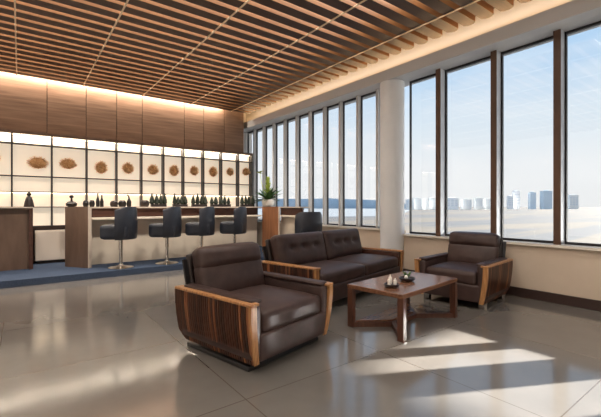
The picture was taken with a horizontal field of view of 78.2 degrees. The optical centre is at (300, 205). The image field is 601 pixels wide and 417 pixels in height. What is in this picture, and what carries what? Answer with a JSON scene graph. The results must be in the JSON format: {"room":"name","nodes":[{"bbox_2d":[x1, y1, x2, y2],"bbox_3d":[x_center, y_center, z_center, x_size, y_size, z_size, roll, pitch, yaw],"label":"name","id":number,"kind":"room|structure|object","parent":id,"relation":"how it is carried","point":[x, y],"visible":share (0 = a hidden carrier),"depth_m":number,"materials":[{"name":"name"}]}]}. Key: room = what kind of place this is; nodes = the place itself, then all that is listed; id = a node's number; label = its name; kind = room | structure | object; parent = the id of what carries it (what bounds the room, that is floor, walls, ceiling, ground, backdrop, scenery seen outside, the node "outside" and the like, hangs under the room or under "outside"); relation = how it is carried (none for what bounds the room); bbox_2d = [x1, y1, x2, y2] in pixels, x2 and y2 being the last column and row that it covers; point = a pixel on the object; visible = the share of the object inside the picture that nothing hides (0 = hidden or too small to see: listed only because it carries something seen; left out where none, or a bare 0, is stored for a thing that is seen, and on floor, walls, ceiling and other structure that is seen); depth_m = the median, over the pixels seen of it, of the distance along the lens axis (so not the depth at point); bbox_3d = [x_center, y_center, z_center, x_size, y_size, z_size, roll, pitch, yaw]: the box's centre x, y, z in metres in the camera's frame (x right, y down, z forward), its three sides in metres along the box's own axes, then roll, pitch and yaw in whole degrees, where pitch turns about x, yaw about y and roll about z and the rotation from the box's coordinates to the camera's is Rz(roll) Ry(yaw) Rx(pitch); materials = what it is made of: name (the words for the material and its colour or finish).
{"room":"lounge bar","nodes":[
{"label":"lounge bar","id":0,"kind":"room"},
{"bbox_2d":[0,72,243,151],"bbox_3d":[-5.236,-0.825,7.487,8.696,3.950,0.940,0,0,-37],"label":"wall","id":1,"kind":"structure","parent":0,"point":[27,103],"depth_m":7.82,"materials":[{"name":"brown wood"}]},
{"bbox_2d":[244,113,251,152],"bbox_3d":[-1.737,-0.850,10.634,0.695,4.000,0.150,0,0,-37],"label":"wall","id":2,"kind":"structure","parent":0,"point":[250,135],"depth_m":10.73,"materials":[{"name":"white paint"}]},
{"bbox_2d":[0,0,531,113],"bbox_3d":[-1.381,-2.619,2.969,9.385,0.462,12.800,0,0,-37],"label":"ceiling","id":3,"kind":"structure","parent":0,"point":[243,56],"depth_m":5.37,"materials":[{"name":"brown wood"}]},
{"bbox_2d":[0,270,600,416],"bbox_3d":[-1.381,1.250,2.969,9.385,0.200,12.800,0,0,-37],"label":"floor","id":4,"kind":"structure","parent":0,"point":[109,346],"depth_m":2.67,"materials":[{"name":"tile"}]},
{"bbox_2d":[0,246,263,288],"bbox_3d":[-4.201,1.100,6.402,9.035,0.100,2.040,0,0,-37],"label":"carpet","id":5,"kind":"object","parent":4,"relation":"on","point":[44,273],"visible":0.33,"depth_m":5.98,"materials":[{"name":"blue carpet"}]},
{"bbox_2d":[0,207,32,270],"bbox_3d":[-5.294,0.532,5.762,1.820,1.035,0.420,0,0,-37],"label":"bar counter","id":6,"kind":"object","parent":5,"relation":"on","point":[16,223],"depth_m":6.09,"materials":[{"name":"brown wood"}]},
{"bbox_2d":[24,192,33,206],"bbox_3d":[-4.591,-0.110,6.257,0.150,0.250,0.150,0,0,-37],"label":"statue","id":7,"kind":"object","parent":6,"relation":"on","point":[28,202],"visible":1,"depth_m":6.22,"materials":[{"name":"black ceramic"}]},
{"bbox_2d":[35,229,64,263],"bbox_3d":[-4.433,0.750,7.063,1.036,0.600,0.226,0,0,-37],"label":"base cabinet","id":8,"kind":"object","parent":5,"relation":"on","point":[49,244],"visible":0.34,"depth_m":6.80,"materials":[{"name":"beige paint"}]},
{"bbox_2d":[100,207,137,269],"bbox_3d":[-3.059,0.532,6.293,0.518,1.035,0.581,0,0,1],"label":"bar stool","id":9,"kind":"object","parent":5,"relation":"on","point":[124,227],"visible":1,"depth_m":6.10,"materials":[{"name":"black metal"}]},
{"bbox_2d":[0,129,252,262],"bbox_3d":[-4.378,-0.160,7.335,7.780,2.420,0.320,0,0,-37],"label":"display shelf","id":10,"kind":"object","parent":5,"relation":"on","point":[50,188],"visible":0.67,"depth_m":7.65,"materials":[{"name":"beige"}]},
{"bbox_2d":[26,156,49,168],"bbox_3d":[-4.921,-0.812,6.937,0.376,0.265,0.173,0,0,-37],"label":"ornament","id":11,"kind":"object","parent":10,"relation":"attached to","point":[35,162],"visible":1,"depth_m":6.89,"materials":[{"name":"brown wood"}]},
{"bbox_2d":[59,158,76,169],"bbox_3d":[-4.540,-0.830,7.229,0.329,0.241,0.170,0,0,-37],"label":"ornament","id":12,"kind":"object","parent":10,"relation":"attached to","point":[67,163],"visible":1,"depth_m":7.19,"materials":[{"name":"brown metal"}]},
{"bbox_2d":[94,161,106,173],"bbox_3d":[-4.084,-0.790,7.572,0.278,0.299,0.173,0,0,-37],"label":"ornament","id":13,"kind":"object","parent":10,"relation":"attached to","point":[101,167],"visible":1,"depth_m":7.53,"materials":[{"name":"brown metal"}]},
{"bbox_2d":[121,162,133,173],"bbox_3d":[-3.679,-0.808,7.880,0.273,0.278,0.171,0,0,-37],"label":"ornament","id":14,"kind":"object","parent":10,"relation":"attached to","point":[127,168],"visible":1,"depth_m":7.83,"materials":[{"name":"brown metal"}]},
{"bbox_2d":[147,164,158,174],"bbox_3d":[-3.260,-0.810,8.177,0.179,0.262,0.244,0,0,21],"label":"ornament","id":15,"kind":"object","parent":10,"relation":"attached to","point":[152,169],"visible":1,"depth_m":8.15,"materials":[{"name":"brown metal"}]},
{"bbox_2d":[168,165,178,175],"bbox_3d":[-2.893,-0.816,8.457,0.187,0.292,0.226,0,0,18],"label":"ornament","id":16,"kind":"object","parent":10,"relation":"attached to","point":[173,169],"visible":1,"depth_m":8.43,"materials":[{"name":"brown wood"}]},
{"bbox_2d":[190,166,198,175],"bbox_3d":[-2.515,-0.840,8.740,0.177,0.259,0.215,0,0,20],"label":"ornament","id":17,"kind":"object","parent":10,"relation":"attached to","point":[193,171],"visible":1,"depth_m":8.71,"materials":[{"name":"brown wood"}]},
{"bbox_2d":[209,166,217,176],"bbox_3d":[-2.144,-0.843,9.041,0.258,0.298,0.174,0,0,-37],"label":"ornament","id":18,"kind":"object","parent":10,"relation":"attached to","point":[213,171],"visible":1,"depth_m":9.00,"materials":[{"name":"brown metal"}]},
{"bbox_2d":[226,167,233,175],"bbox_3d":[-1.769,-0.865,9.302,0.207,0.236,0.176,0,0,0],"label":"ornament","id":19,"kind":"object","parent":10,"relation":"attached to","point":[229,171],"visible":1,"depth_m":9.27,"materials":[{"name":"brown metal"}]},
{"bbox_2d":[242,167,250,175],"bbox_3d":[-1.422,-0.891,9.588,0.259,0.231,0.174,0,0,-37],"label":"ornament","id":20,"kind":"object","parent":10,"relation":"attached to","point":[246,171],"visible":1,"depth_m":9.54,"materials":[{"name":"brown metal"}]},
{"bbox_2d":[149,207,181,264],"bbox_3d":[-2.445,0.532,6.759,0.518,1.035,0.581,0,0,1],"label":"bar stool","id":21,"kind":"object","parent":5,"relation":"on","point":[171,226],"visible":1,"depth_m":6.56,"materials":[{"name":"black leather"}]},
{"bbox_2d":[64,207,279,267],"bbox_3d":[-2.353,0.532,7.469,4.031,1.035,0.971,0,0,-37],"label":"bar counter","id":22,"kind":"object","parent":5,"relation":"on","point":[84,247],"depth_m":7.13,"materials":[{"name":"wood veneer"},{"name":"cream laminate"}]},
{"bbox_2d":[66,195,76,206],"bbox_3d":[-4.070,-0.091,6.577,0.180,0.212,0.178,0,0,-37],"label":"vessel","id":23,"kind":"object","parent":22,"relation":"on","point":[71,203],"visible":1,"depth_m":6.54,"materials":[{"name":"black ceramic"}]},
{"bbox_2d":[66,203,76,206],"bbox_3d":[-4.070,-0.022,6.577,0.180,0.075,0.178,0,0,-37],"label":"bowl","id":24,"kind":"object","parent":23,"relation":"on","point":[67,204],"depth_m":6.51,"materials":[{"name":"black ceramic"}]},
{"bbox_2d":[83,200,88,206],"bbox_3d":[-3.884,-0.043,6.693,0.098,0.115,0.097,0,0,-37],"label":"pot","id":25,"kind":"object","parent":22,"relation":"on","point":[85,202],"visible":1,"depth_m":6.66,"materials":[{"name":"black ceramic"}]},
{"bbox_2d":[89,200,94,206],"bbox_3d":[-3.805,-0.045,6.752,0.094,0.120,0.093,0,0,-37],"label":"pot","id":26,"kind":"object","parent":22,"relation":"on","point":[91,202],"visible":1,"depth_m":6.72,"materials":[{"name":"black ceramic"}]},
{"bbox_2d":[96,194,99,206],"bbox_3d":[-3.730,-0.105,6.809,0.062,0.240,0.061,0,0,-37],"label":"bottle","id":27,"kind":"object","parent":22,"relation":"on","point":[97,199],"visible":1,"depth_m":6.79,"materials":[{"name":"black glass"}]},
{"bbox_2d":[100,195,103,206],"bbox_3d":[-3.678,-0.095,6.849,0.062,0.220,0.061,0,0,-37],"label":"bottle","id":28,"kind":"object","parent":22,"relation":"on","point":[101,199],"visible":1,"depth_m":6.83,"materials":[{"name":"black glass"}]},
{"bbox_2d":[110,201,117,206],"bbox_3d":[-3.515,-0.043,6.973,0.140,0.115,0.139,0,0,-37],"label":"pot","id":29,"kind":"object","parent":22,"relation":"on","point":[112,203],"visible":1,"depth_m":6.92,"materials":[{"name":"black ceramic"}]},
{"bbox_2d":[118,200,125,206],"bbox_3d":[-3.400,-0.045,7.059,0.144,0.120,0.142,0,0,-37],"label":"pot","id":30,"kind":"object","parent":22,"relation":"on","point":[122,203],"visible":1,"depth_m":7.01,"materials":[{"name":"black ceramic"}]},
{"bbox_2d":[127,194,130,206],"bbox_3d":[-3.306,-0.107,7.130,0.086,0.245,0.083,0,0,-37],"label":"bottle","id":31,"kind":"object","parent":22,"relation":"on","point":[128,200],"visible":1,"depth_m":7.10,"materials":[{"name":"black glass"}]},
{"bbox_2d":[140,200,148,206],"bbox_3d":[-3.079,-0.050,7.303,0.180,0.130,0.178,0,0,-37],"label":"pot","id":32,"kind":"object","parent":22,"relation":"on","point":[144,203],"visible":1,"depth_m":7.24,"materials":[{"name":"black ceramic"}]},
{"bbox_2d":[149,193,166,206],"bbox_3d":[-2.870,-0.124,7.472,0.362,0.278,0.117,0,0,-37],"label":"bottles","id":33,"kind":"object","parent":22,"relation":"on","point":[158,202],"visible":1,"depth_m":7.44,"materials":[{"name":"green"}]},
{"bbox_2d":[92,215,261,219],"bbox_3d":[-2.339,0.223,7.525,3.440,0.035,0.300,0,0,-37],"label":"countertop","id":34,"kind":"structure","parent":22,"relation":"on","point":[154,217],"depth_m":7.09,"materials":[{"name":"beige"}]},
{"bbox_2d":[172,193,187,206],"bbox_3d":[-2.518,-0.128,7.737,0.327,0.286,0.118,0,0,-37],"label":"bottles","id":35,"kind":"object","parent":22,"relation":"on","point":[181,202],"visible":1,"depth_m":7.70,"materials":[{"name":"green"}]},
{"bbox_2d":[191,193,207,206],"bbox_3d":[-2.178,-0.129,7.979,0.375,0.288,0.129,0,0,-37],"label":"bottles","id":36,"kind":"object","parent":22,"relation":"on","point":[203,203],"visible":1,"depth_m":7.95,"materials":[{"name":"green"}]},
{"bbox_2d":[210,196,230,206],"bbox_3d":[-1.792,-0.112,8.279,0.499,0.254,0.140,0,0,-37],"label":"bottles","id":37,"kind":"object","parent":22,"relation":"on","point":[213,203],"visible":1,"depth_m":8.24,"materials":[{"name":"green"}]},
{"bbox_2d":[240,195,254,206],"bbox_3d":[-1.244,-0.129,8.691,0.392,0.287,0.117,0,0,-35],"label":"bottles","id":38,"kind":"object","parent":22,"relation":"on","point":[245,202],"visible":1,"depth_m":8.65,"materials":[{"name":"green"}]},
{"bbox_2d":[255,171,282,206],"bbox_3d":[-0.791,-0.407,8.834,0.806,0.845,0.727,0,0,-37],"label":"flowering plant","id":39,"kind":"object","parent":22,"relation":"on","point":[268,200],"visible":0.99,"depth_m":8.72,"materials":[{"name":"green plant"}]},
{"bbox_2d":[185,207,214,246],"bbox_3d":[-1.921,0.532,7.156,0.518,1.035,0.581,0,0,1],"label":"bar stool","id":40,"kind":"object","parent":5,"relation":"on","point":[205,226],"visible":0.91,"depth_m":6.94,"materials":[{"name":"black leather"}]},
{"bbox_2d":[220,207,246,242],"bbox_3d":[-1.358,0.532,7.582,0.518,1.035,0.581,0,0,1],"label":"bar stool","id":41,"kind":"object","parent":5,"relation":"on","point":[239,225],"visible":0.9,"depth_m":7.37,"materials":[{"name":"black leather"}]},
{"bbox_2d":[280,207,311,233],"bbox_3d":[-0.157,0.532,8.205,0.340,1.035,0.870,0,0,-37],"label":"bar counter","id":42,"kind":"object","parent":5,"relation":"on","point":[287,214],"depth_m":8.23,"materials":[{"name":"beige laminate"}]},
{"bbox_2d":[280,215,294,216],"bbox_3d":[-0.159,0.223,8.191,0.320,0.035,0.850,0,0,-37],"label":"countertop","id":43,"kind":"structure","parent":42,"relation":"on","point":[280,215],"depth_m":8.09,"materials":[{"name":"beige stone"}]},
{"bbox_2d":[175,242,332,371],"bbox_3d":[-0.387,0.743,3.100,0.952,0.813,0.952,0,0,40],"label":"armchair","id":44,"kind":"object","parent":4,"relation":"on","point":[235,312],"visible":1,"depth_m":2.89,"materials":[{"name":"brown leather"}]},
{"bbox_2d":[194,259,264,290],"bbox_3d":[-0.606,0.629,3.283,0.189,0.313,0.705,0,0,40],"label":"cushion","id":45,"kind":"object","parent":44,"relation":"on","point":[224,274],"depth_m":3.17,"materials":[{"name":"brown leather"}]},
{"bbox_2d":[231,284,319,331],"bbox_3d":[-0.316,0.800,3.041,0.730,0.190,0.684,0,0,40],"label":"seat cushion","id":46,"kind":"object","parent":44,"relation":"on","point":[283,307],"depth_m":2.90,"materials":[{"name":"brown leather"}]},
{"bbox_2d":[295,212,321,232],"bbox_3d":[0.150,0.632,7.423,0.581,1.035,0.518,0,0,-17],"label":"bar stool","id":47,"kind":"object","parent":4,"relation":"on","point":[304,221],"visible":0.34,"depth_m":7.20,"materials":[{"name":"black leather"}]},
{"bbox_2d":[262,228,403,301],"bbox_3d":[0.510,0.750,4.956,0.892,0.800,2.132,0,0,40],"label":"sofa","id":48,"kind":"object","parent":4,"relation":"on","point":[338,257],"visible":0.77,"depth_m":4.67,"materials":[{"name":"brown leather"}]},
{"bbox_2d":[270,231,326,264],"bbox_3d":[0.005,0.560,4.770,0.241,0.420,0.927,0,0,40],"label":"cushion","id":49,"kind":"object","parent":48,"relation":"on","point":[307,247],"depth_m":4.61,"materials":[{"name":"brown leather"}]},
{"bbox_2d":[299,260,364,284],"bbox_3d":[0.279,0.800,4.539,0.670,0.190,0.929,0,0,40],"label":"seat cushion","id":50,"kind":"object","parent":48,"relation":"on","point":[337,272],"depth_m":4.41,"materials":[{"name":"brown leather"}]},
{"bbox_2d":[321,228,361,259],"bbox_3d":[0.608,0.560,5.485,0.241,0.420,0.927,0,0,40],"label":"cushion","id":51,"kind":"object","parent":48,"relation":"on","point":[342,242],"depth_m":5.33,"materials":[{"name":"brown leather"}]},
{"bbox_2d":[329,253,397,274],"bbox_3d":[0.882,0.800,5.254,0.670,0.190,0.929,0,0,40],"label":"seat cushion","id":52,"kind":"object","parent":48,"relation":"on","point":[374,263],"depth_m":5.10,"materials":[{"name":"brown leather"}]},
{"bbox_2d":[347,271,456,342],"bbox_3d":[1.036,0.948,3.683,1.060,0.405,0.600,0,0,-44],"label":"coffee table","id":53,"kind":"object","parent":4,"relation":"on","point":[423,282],"visible":0.94,"depth_m":3.53,"materials":[{"name":"brown wood"}]},
{"bbox_2d":[356,303,412,321],"bbox_3d":[0.946,1.099,3.777,0.940,0.014,0.220,0,0,-44],"label":"shelf","id":54,"kind":"object","parent":53,"relation":"attached to","point":[389,315],"depth_m":3.66,"materials":[{"name":"brown wood"}]},
{"bbox_2d":[384,274,398,287],"bbox_3d":[0.837,0.690,3.403,0.144,0.111,0.143,0,0,-37],"label":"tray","id":55,"kind":"object","parent":53,"relation":"on","point":[389,283],"visible":1,"depth_m":3.38,"materials":[{"name":"black stone"}]},
{"bbox_2d":[399,271,414,281],"bbox_3d":[1.058,0.695,3.675,0.164,0.101,0.163,0,0,-37],"label":"dish","id":56,"kind":"object","parent":53,"relation":"on","point":[406,278],"visible":1,"depth_m":3.64,"materials":[{"name":"black ceramic"}]},
{"bbox_2d":[399,276,414,281],"bbox_3d":[1.058,0.728,3.675,0.164,0.035,0.163,0,0,-37],"label":"bowl","id":57,"kind":"object","parent":56,"relation":"on","point":[404,278],"depth_m":3.63,"materials":[{"name":"black stone"}]},
{"bbox_2d":[414,231,512,308],"bbox_3d":[2.035,0.743,4.603,0.892,0.813,0.872,0,0,-44],"label":"armchair","id":58,"kind":"object","parent":4,"relation":"on","point":[482,271],"visible":0.8,"depth_m":4.47,"materials":[{"name":"brown leather"}]},
{"bbox_2d":[426,261,477,284],"bbox_3d":[1.969,0.800,4.539,0.670,0.190,0.604,0,0,-44],"label":"seat cushion","id":59,"kind":"object","parent":58,"relation":"on","point":[466,272],"depth_m":4.34,"materials":[{"name":"brown leather"}]},
{"bbox_2d":[447,243,499,263],"bbox_3d":[2.218,0.629,4.781,0.189,0.313,0.625,0,0,-44],"label":"cushion","id":60,"kind":"object","parent":58,"relation":"on","point":[475,253],"depth_m":4.70,"materials":[{"name":"brown leather"}]},
{"bbox_2d":[380,79,403,271],"bbox_3d":[1.546,-0.460,6.240,0.400,3.220,0.400,0,0,-37],"label":"column","id":61,"kind":"structure","parent":0,"point":[392,90],"depth_m":6.06,"materials":[{"name":"paint"}]},
{"bbox_2d":[246,0,572,121],"bbox_3d":[2.325,-2.490,5.682,0.200,0.720,12.650,0,0,-37],"label":"wall","id":62,"kind":"structure","parent":0,"point":[519,11],"depth_m":5.88,"materials":[{"name":"white paint"}]},
{"bbox_2d":[244,0,600,133],"bbox_3d":[2.172,-2.155,5.566,0.585,0.170,12.650,0,0,-37],"label":"ceiling","id":63,"kind":"structure","parent":0,"point":[574,14],"depth_m":5.15,"materials":[{"name":"grey paint"}]},
{"bbox_2d":[257,222,600,300],"bbox_3d":[2.269,0.787,5.640,0.300,0.725,12.650,0,0,-37],"label":"wall","id":64,"kind":"structure","parent":0,"point":[571,272],"depth_m":4.53,"materials":[{"name":"paint"}]},
{"bbox_2d":[245,132,247,152],"bbox_3d":[-1.535,-0.848,10.525,0.104,2.485,0.066,0,0,-37],"label":"trim","id":65,"kind":"structure","parent":64,"relation":"attached to","point":[246,133],"depth_m":10.50,"materials":[{"name":"grey metal"}]},
{"bbox_2d":[253,129,256,206],"bbox_3d":[-1.241,-0.848,10.137,0.104,2.485,0.066,0,0,-37],"label":"trim","id":66,"kind":"structure","parent":64,"relation":"attached to","point":[254,130],"depth_m":10.11,"materials":[{"name":"grey metal"}]},
{"bbox_2d":[256,128,261,220],"bbox_3d":[-1.060,-0.848,9.968,0.040,2.485,0.437,0,0,-37],"label":"window","id":67,"kind":"structure","parent":64,"relation":"in","point":[260,128],"depth_m":10.14,"materials":[{"name":"black"}]},
{"bbox_2d":[262,126,265,206],"bbox_3d":[-0.947,-0.848,9.749,0.104,2.485,0.066,0,0,-37],"label":"trim","id":68,"kind":"structure","parent":64,"relation":"attached to","point":[263,127],"depth_m":9.72,"materials":[{"name":"grey metal"}]},
{"bbox_2d":[266,125,271,179],"bbox_3d":[-0.766,-0.848,9.580,0.040,2.485,0.437,0,0,-37],"label":"window","id":69,"kind":"structure","parent":64,"relation":"in","point":[269,125],"depth_m":9.74,"materials":[{"name":"black metal"}]},
{"bbox_2d":[272,123,275,206],"bbox_3d":[-0.652,-0.848,9.361,0.104,2.485,0.066,0,0,-37],"label":"trim","id":70,"kind":"structure","parent":64,"relation":"attached to","point":[273,124],"depth_m":9.35,"materials":[{"name":"grey metal"}]},
{"bbox_2d":[276,121,282,221],"bbox_3d":[-0.472,-0.848,9.192,0.040,2.485,0.437,0,0,-37],"label":"window","id":71,"kind":"structure","parent":64,"relation":"in","point":[282,121],"depth_m":9.35,"materials":[{"name":"black"}]},
{"bbox_2d":[283,119,286,206],"bbox_3d":[-0.358,-0.848,8.973,0.104,2.485,0.066,0,0,-37],"label":"trim","id":72,"kind":"structure","parent":64,"relation":"attached to","point":[284,120],"depth_m":8.94,"materials":[{"name":"grey metal"}]},
{"bbox_2d":[287,117,294,206],"bbox_3d":[-0.178,-0.848,8.804,0.040,2.485,0.437,0,0,-37],"label":"window","id":73,"kind":"structure","parent":64,"relation":"in","point":[288,120],"depth_m":8.96,"materials":[{"name":"black metal"}]},
{"bbox_2d":[295,115,298,206],"bbox_3d":[-0.064,-0.848,8.584,0.104,2.485,0.066,0,0,-37],"label":"trim","id":74,"kind":"structure","parent":64,"relation":"attached to","point":[296,116],"depth_m":8.55,"materials":[{"name":"grey metal"}]},
{"bbox_2d":[299,113,307,206],"bbox_3d":[0.116,-0.848,8.416,0.040,2.485,0.437,0,0,-37],"label":"window","id":75,"kind":"structure","parent":64,"relation":"in","point":[306,114],"depth_m":8.57,"materials":[{"name":"black metal"}]},
{"bbox_2d":[308,111,312,211],"bbox_3d":[0.230,-0.848,8.196,0.104,2.485,0.066,0,0,-37],"label":"trim","id":76,"kind":"structure","parent":64,"relation":"attached to","point":[310,113],"depth_m":8.18,"materials":[{"name":"grey metal"}]},
{"bbox_2d":[312,108,322,223],"bbox_3d":[0.410,-0.848,8.027,0.040,2.485,0.437,0,0,-37],"label":"window","id":77,"kind":"structure","parent":64,"relation":"in","point":[322,108],"depth_m":8.20,"materials":[{"name":"black metal"}]},
{"bbox_2d":[257,220,379,229],"bbox_3d":[0.024,0.410,8.562,0.350,0.030,5.180,0,0,-37],"label":"trim","id":78,"kind":"structure","parent":64,"relation":"on","point":[338,226],"depth_m":7.13,"materials":[{"name":"beige"}]},
{"bbox_2d":[323,106,326,224],"bbox_3d":[0.524,-0.848,7.808,0.104,2.485,0.066,0,0,-37],"label":"trim","id":79,"kind":"structure","parent":64,"relation":"attached to","point":[324,107],"depth_m":7.78,"materials":[{"name":"grey metal"}]},
{"bbox_2d":[327,103,338,224],"bbox_3d":[0.705,-0.848,7.639,0.040,2.485,0.437,0,0,-37],"label":"window","id":80,"kind":"structure","parent":64,"relation":"in","point":[337,104],"depth_m":7.80,"materials":[{"name":"black metal"}]},
{"bbox_2d":[339,101,342,225],"bbox_3d":[0.818,-0.848,7.420,0.104,2.485,0.066,0,0,-37],"label":"trim","id":81,"kind":"structure","parent":64,"relation":"attached to","point":[340,102],"depth_m":7.38,"materials":[{"name":"grey metal"}]},
{"bbox_2d":[343,98,355,225],"bbox_3d":[0.999,-0.848,7.251,0.040,2.485,0.437,0,0,-37],"label":"window","id":82,"kind":"structure","parent":64,"relation":"in","point":[353,99],"depth_m":7.41,"materials":[{"name":"black metal"}]},
{"bbox_2d":[356,95,360,226],"bbox_3d":[1.112,-0.848,7.032,0.104,2.485,0.066,0,0,-37],"label":"trim","id":83,"kind":"structure","parent":64,"relation":"attached to","point":[358,98],"depth_m":7.00,"materials":[{"name":"grey metal"}]},
{"bbox_2d":[361,91,375,227],"bbox_3d":[1.293,-0.848,6.863,0.040,2.485,0.437,0,0,-37],"label":"window","id":84,"kind":"structure","parent":64,"relation":"in","point":[374,92],"depth_m":7.02,"materials":[{"name":"black metal"}]},
{"bbox_2d":[376,89,379,227],"bbox_3d":[1.406,-0.848,6.644,0.104,2.485,0.066,0,0,-37],"label":"trim","id":85,"kind":"structure","parent":64,"relation":"attached to","point":[377,90],"depth_m":6.61,"materials":[{"name":"grey metal"}]},
{"bbox_2d":[409,73,435,234],"bbox_3d":[2.022,-0.815,6.000,0.040,2.550,0.578,0,0,-37],"label":"window","id":86,"kind":"structure","parent":64,"relation":"in","point":[432,75],"depth_m":6.22,"materials":[{"name":"black"}]},
{"bbox_2d":[436,68,445,235],"bbox_3d":[2.162,-0.815,5.696,0.164,2.550,0.091,0,0,-37],"label":"trim","id":87,"kind":"structure","parent":64,"relation":"attached to","point":[440,73],"depth_m":5.65,"materials":[{"name":"brown metal"}]},
{"bbox_2d":[445,56,490,235],"bbox_3d":[2.470,-0.815,5.409,0.040,2.550,0.756,0,0,-37],"label":"window","id":88,"kind":"structure","parent":64,"relation":"in","point":[488,57],"depth_m":5.69,"materials":[{"name":"black metal"}]},
{"bbox_2d":[491,50,501,237],"bbox_3d":[2.663,-0.815,5.034,0.164,2.550,0.091,0,0,-37],"label":"trim","id":89,"kind":"structure","parent":64,"relation":"attached to","point":[496,95],"depth_m":4.99,"materials":[{"name":"brown metal"}]},
{"bbox_2d":[402,233,600,250],"bbox_3d":[3.937,0.475,3.397,0.350,0.030,7.060,0,0,-37],"label":"sill","id":90,"kind":"structure","parent":64,"relation":"on","point":[580,247],"depth_m":4.54,"materials":[{"name":"beige"}]},
{"bbox_2d":[403,269,600,310],"bbox_3d":[3.828,1.093,3.314,0.025,0.115,7.060,0,0,-37],"label":"baseboard","id":91,"kind":"structure","parent":64,"relation":"attached to","point":[580,302],"depth_m":4.37,"materials":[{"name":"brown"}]},
{"bbox_2d":[501,36,552,242],"bbox_3d":[2.944,-0.815,4.783,0.040,2.550,0.665,0,0,-37],"label":"window","id":92,"kind":"structure","parent":64,"relation":"in","point":[551,37],"depth_m":5.03,"materials":[{"name":"black metal"}]},
{"bbox_2d":[553,29,564,244],"bbox_3d":[3.110,-0.815,4.444,0.164,2.550,0.091,0,0,-37],"label":"trim","id":93,"kind":"structure","parent":64,"relation":"attached to","point":[558,35],"depth_m":4.40,"materials":[{"name":"brown metal"}]},
{"bbox_2d":[565,21,600,246],"bbox_3d":[3.347,-0.815,4.251,0.040,2.550,0.519,0,0,-37],"label":"window","id":94,"kind":"structure","parent":64,"relation":"in","point":[567,33],"depth_m":4.43,"materials":[{"name":"black"}]},
{"label":"outside","id":95,"kind":"structure","parent":0,"visible":0},
{"bbox_2d":[258,207,600,243],"bbox_3d":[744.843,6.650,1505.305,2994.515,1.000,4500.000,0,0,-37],"label":"ground","id":96,"kind":"structure","parent":95,"point":[584,223],"depth_m":146.82,"materials":[{"name":"white"}]},
{"bbox_2d":[258,198,404,208],"bbox_3d":[54.544,-6.412,974.050,449.756,25.123,373.867,0,0,-37],"label":"hills","id":97,"kind":"structure","parent":96,"relation":"on","point":[333,202],"depth_m":900.05,"materials":[{"name":"blue"}]},
{"bbox_2d":[405,199,412,209],"bbox_3d":[181.811,-2.971,619.960,10.054,18.242,6.113,0,0,0],"label":"building","id":98,"kind":"structure","parent":96,"relation":"on","point":[406,200],"depth_m":616.93,"materials":[{"name":"white"}]},
{"bbox_2d":[413,198,420,209],"bbox_3d":[198.050,-3.900,628.960,11.900,20.100,7.220,0,0,0],"label":"building","id":99,"kind":"structure","parent":96,"relation":"on","point":[416,201],"depth_m":625.43,"materials":[{"name":"white concrete"}]},
{"bbox_2d":[421,198,428,209],"bbox_3d":[214.678,-3.560,637.960,10.346,19.420,6.288,0,0,0],"label":"building","id":100,"kind":"structure","parent":96,"relation":"on","point":[424,202],"depth_m":634.97,"materials":[{"name":"white concrete"}]},
{"bbox_2d":[428,197,435,209],"bbox_3d":[229.947,-4.520,646.960,10.492,21.339,6.375,0,0,0],"label":"building","id":101,"kind":"structure","parent":96,"relation":"on","point":[432,201],"depth_m":643.87,"materials":[{"name":"white concrete"}]},
{"bbox_2d":[448,197,458,209],"bbox_3d":[266.832,-4.617,655.960,21.276,21.534,12.845,0,0,0],"label":"building","id":102,"kind":"structure","parent":96,"relation":"on","point":[453,203],"depth_m":649.55,"materials":[{"name":"white"}]},
{"bbox_2d":[460,199,471,208],"bbox_3d":[297.453,-3.366,664.960,16.176,19.032,9.785,0,0,0],"label":"building","id":103,"kind":"structure","parent":96,"relation":"on","point":[464,203],"depth_m":660.10,"materials":[{"name":"white concrete"}]},
{"bbox_2d":[474,197,482,208],"bbox_3d":[323.338,-4.811,673.960,12.751,21.923,7.731,0,0,0],"label":"building","id":104,"kind":"structure","parent":96,"relation":"on","point":[478,202],"depth_m":670.17,"materials":[{"name":"white concrete"}]},
{"bbox_2d":[483,198,490,208],"bbox_3d":[344.269,-3.986,682.960,11.076,20.272,6.725,0,0,0],"label":"building","id":105,"kind":"structure","parent":96,"relation":"on","point":[486,202],"depth_m":679.73,"materials":[{"name":"white"}]},
{"bbox_2d":[507,195,512,208],"bbox_3d":[391.821,-6.876,691.960,9.351,26.053,5.691,0,0,0],"label":"building","id":106,"kind":"structure","parent":96,"relation":"on","point":[509,198],"depth_m":689.25,"materials":[{"name":"white"}]},
{"bbox_2d":[512,190,519,208],"bbox_3d":[408.285,-11.734,700.960,11.368,35.769,6.901,0,0,0],"label":"building","id":107,"kind":"structure","parent":96,"relation":"on","point":[516,194],"depth_m":697.54,"materials":[{"name":"white concrete"}]},
{"bbox_2d":[528,192,535,208],"bbox_3d":[444.230,-10.478,709.960,11.514,33.255,6.988,0,0,0],"label":"building","id":108,"kind":"structure","parent":96,"relation":"on","point":[531,195],"depth_m":706.63,"materials":[{"name":"blue"}]},
{"bbox_2d":[540,190,551,208],"bbox_3d":[477.066,-12.099,718.960,17.489,36.499,10.574,0,0,0],"label":"building","id":109,"kind":"structure","parent":96,"relation":"on","point":[545,195],"depth_m":713.74,"materials":[{"name":"blue glass"}]},
{"bbox_2d":[568,194,578,208],"bbox_3d":[534.194,-8.347,727.960,17.708,28.993,10.705,0,0,0],"label":"building","id":110,"kind":"structure","parent":96,"relation":"on","point":[573,200],"depth_m":722.68,"materials":[{"name":"white"}]},
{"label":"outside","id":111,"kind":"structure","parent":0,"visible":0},
{"bbox_2d":[258,209,408,217],"bbox_3d":[41.415,6.125,636.746,667.408,0.050,673.084,0,0,-37],"label":"water","id":112,"kind":"structure","parent":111,"point":[332,212],"depth_m":347.25,"materials":[{"name":"grey liquid"}]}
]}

